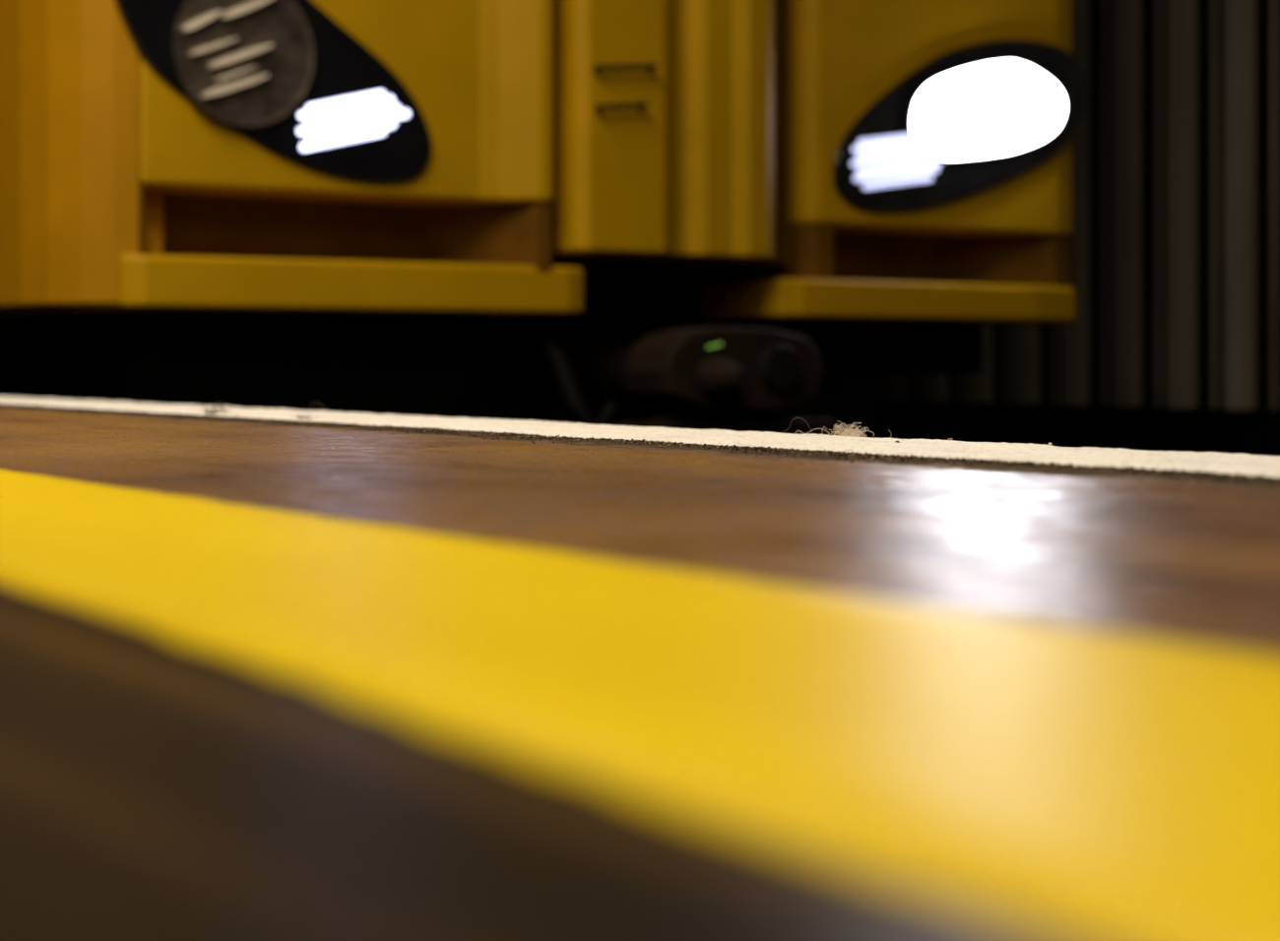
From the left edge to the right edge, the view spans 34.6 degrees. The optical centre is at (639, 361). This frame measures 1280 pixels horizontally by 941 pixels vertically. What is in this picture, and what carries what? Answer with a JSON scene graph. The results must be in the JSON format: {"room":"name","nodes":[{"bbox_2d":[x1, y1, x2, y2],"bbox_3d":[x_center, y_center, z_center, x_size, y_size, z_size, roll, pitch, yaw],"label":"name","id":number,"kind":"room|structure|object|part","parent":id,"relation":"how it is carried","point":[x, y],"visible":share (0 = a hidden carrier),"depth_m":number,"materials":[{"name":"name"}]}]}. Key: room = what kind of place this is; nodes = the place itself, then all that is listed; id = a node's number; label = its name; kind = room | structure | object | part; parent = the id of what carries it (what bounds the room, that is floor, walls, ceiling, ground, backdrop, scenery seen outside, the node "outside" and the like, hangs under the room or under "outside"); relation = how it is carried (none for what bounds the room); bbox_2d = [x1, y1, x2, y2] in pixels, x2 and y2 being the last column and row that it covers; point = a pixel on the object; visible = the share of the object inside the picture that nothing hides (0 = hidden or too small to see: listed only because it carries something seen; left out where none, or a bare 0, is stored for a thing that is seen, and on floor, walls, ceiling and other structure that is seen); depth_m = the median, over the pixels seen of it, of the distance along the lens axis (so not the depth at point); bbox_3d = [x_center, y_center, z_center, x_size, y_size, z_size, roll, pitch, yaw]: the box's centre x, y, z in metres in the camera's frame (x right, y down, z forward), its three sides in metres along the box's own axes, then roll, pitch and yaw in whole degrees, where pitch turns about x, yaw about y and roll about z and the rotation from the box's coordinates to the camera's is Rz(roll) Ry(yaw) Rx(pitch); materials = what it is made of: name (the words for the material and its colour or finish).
{"room":"railway station","nodes":[
{"label":"railway station","id":0,"kind":"room"},
{"bbox_2d":[0,586,1061,940],"bbox_3d":[-4.870,0.555,4.261,3.650,1.000,15.500,0,0,-34],"label":"floor","id":1,"kind":"structure","parent":0,"point":[154,788],"depth_m":0.24,"materials":[{"name":"brown wood"}]},
{"bbox_2d":[0,404,1279,655],"bbox_3d":[-3.020,0.555,5.500,0.803,1.001,15.500,0,0,-34],"label":"floor","id":2,"kind":"structure","parent":0,"point":[1214,580],"depth_m":0.77,"materials":[{"name":"brown wood"}]},
{"bbox_2d":[0,468,1279,940],"bbox_3d":[-3.286,0.054,5.310,0.178,0.002,15.480,0,0,-34],"label":"warning line","id":3,"kind":"object","parent":2,"relation":"on","point":[1061,782],"visible":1,"depth_m":0.34,"materials":[{"name":"yellow paint"}]},
{"bbox_2d":[0,395,1279,478],"bbox_3d":[-2.759,0.053,5.674,0.178,0.004,15.500,0,0,-34],"label":"edge line","id":4,"kind":"object","parent":2,"relation":"on","point":[1202,462],"visible":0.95,"depth_m":1.38,"materials":[{"name":"white paint"}]},
{"bbox_2d":[192,401,240,414],"bbox_3d":[-0.428,0.047,2.079,0.041,0.013,0.036,0,0,-34],"label":"tuft","id":5,"kind":"object","parent":4,"relation":"on","point":[213,409],"visible":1,"depth_m":2.08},
{"bbox_2d":[290,414,318,420],"bbox_3d":[-0.308,0.051,1.878,0.027,0.006,0.019,0,0,40],"label":"tuft","id":6,"kind":"object","parent":4,"relation":"on","point":[299,416],"visible":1,"depth_m":1.88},
{"bbox_2d":[823,421,874,437],"bbox_3d":[0.147,0.048,1.469,0.040,0.011,0.029,0,0,31],"label":"tuft","id":7,"kind":"object","parent":4,"relation":"on","point":[854,433],"visible":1,"depth_m":1.47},
{"bbox_2d":[0,402,1279,529],"bbox_3d":[-0.506,0.054,1.918,0.296,0.003,3.452,0,0,-34],"label":"platform edge","id":8,"kind":"object","parent":2,"relation":"on","point":[865,455],"visible":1,"depth_m":1.28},
{"bbox_2d":[875,0,1279,409],"bbox_3d":[-1.575,-1.720,12.486,0.220,5.650,29.500,0,0,-34],"label":"wall","id":9,"kind":"structure","parent":0,"point":[1148,7],"depth_m":7.20,"materials":[{"name":"black"}]},
{"bbox_2d":[0,0,1277,409],"bbox_3d":[-1.640,-2.143,12.331,0.060,4.605,27.700,0,0,-34],"label":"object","id":10,"kind":"structure","parent":9,"relation":"attached to","point":[1240,15],"depth_m":7.21,"materials":[{"name":"black"}]},
{"bbox_2d":[0,379,1279,455],"bbox_3d":[-1.720,0.632,12.388,0.130,0.945,29.500,0,0,-34],"label":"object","id":11,"kind":"structure","parent":9,"relation":"attached to","point":[1145,428],"depth_m":7.40,"materials":[{"name":"black"}]},
{"bbox_3d":[-3.497,1.205,11.198,4.747,0.200,29.500,0,0,-34],"label":"floor","id":12,"kind":"structure","parent":0,"visible":0},
{"bbox_3d":[-3.469,1.030,11.217,0.130,0.150,29.500,0,0,-34],"label":"rail","id":13,"kind":"object","parent":12,"relation":"on","visible":0},
{"bbox_2d":[0,0,1086,438],"bbox_3d":[-5.179,-1.045,12.449,2.810,4.000,19.550,0,0,-34],"label":"train","id":14,"kind":"object","parent":13,"relation":"on","point":[728,215],"visible":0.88,"depth_m":4.49,"materials":[{"name":"orange paint"}]},
{"bbox_3d":[-2.127,0.305,6.158,0.160,0.600,3.600,0,0,-34],"label":"bogie frame","id":15,"kind":"part","parent":14,"relation":"part of","materials":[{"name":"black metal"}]},
{"bbox_3d":[-0.662,-0.269,4.366,0.920,0.148,0.368,0,0,-34],"label":"recess panel","id":16,"kind":"part","parent":14,"relation":"part of","materials":[{"name":"paint"}]},
{"bbox_3d":[-0.651,-1.494,4.350,0.920,2.302,0.347,0,0,-34],"label":"panel","id":17,"kind":"part","parent":14,"relation":"part of","materials":[{"name":"yellow paint"}]},
{"bbox_2d":[297,90,409,150],"bbox_3d":[-0.586,-0.494,4.233,0.253,0.136,0.005,0,0,-34],"label":"lamp","id":18,"kind":"object","parent":14,"relation":"attached to","point":[327,120],"depth_m":4.23,"materials":[{"name":"white glass"}]},
{"bbox_3d":[-0.449,0.305,7.282,0.160,0.600,3.600,0,0,-34],"label":"bogie frame","id":19,"kind":"part","parent":14,"relation":"part of","materials":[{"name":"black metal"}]},
{"bbox_3d":[-0.044,-0.559,4.513,0.131,0.028,0.031,0,0,-34],"label":"grab handle","id":20,"kind":"part","parent":14,"relation":"part of","materials":[{"name":"yellow metal"}]},
{"bbox_3d":[-0.036,-0.645,4.519,0.161,0.028,0.031,0,0,-34],"label":"grab handle","id":21,"kind":"part","parent":14,"relation":"part of","materials":[{"name":"yellow metal"}]},
{"bbox_3d":[0.055,-1.391,4.780,0.667,2.307,0.318,0,0,-34],"label":"gangway door","id":22,"kind":"part","parent":14,"relation":"part of","materials":[{"name":"yellow paint"}]},
{"bbox_2d":[757,342,800,393],"bbox_3d":[0.305,0.015,4.468,0.120,0.120,0.026,0,0,-34],"label":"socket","id":23,"kind":"object","parent":14,"relation":"attached to","point":[778,363],"depth_m":4.45,"materials":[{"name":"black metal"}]},
{"bbox_2d":[850,133,942,190],"bbox_3d":[0.633,-0.491,5.050,0.294,0.149,0.005,0,0,-34],"label":"lamp","id":24,"kind":"object","parent":14,"relation":"attached to","point":[878,161],"depth_m":5.05,"materials":[{"name":"white glass"}]},
{"bbox_3d":[0.706,-0.255,5.325,0.960,0.150,0.338,0,0,-34],"label":"recess panel","id":25,"kind":"part","parent":14,"relation":"part of","materials":[{"name":"paint"}]},
{"bbox_3d":[0.707,-1.488,5.324,0.960,2.315,0.340,0,0,-34],"label":"panel","id":26,"kind":"part","parent":14,"relation":"part of","materials":[{"name":"yellow paint"}]}
]}

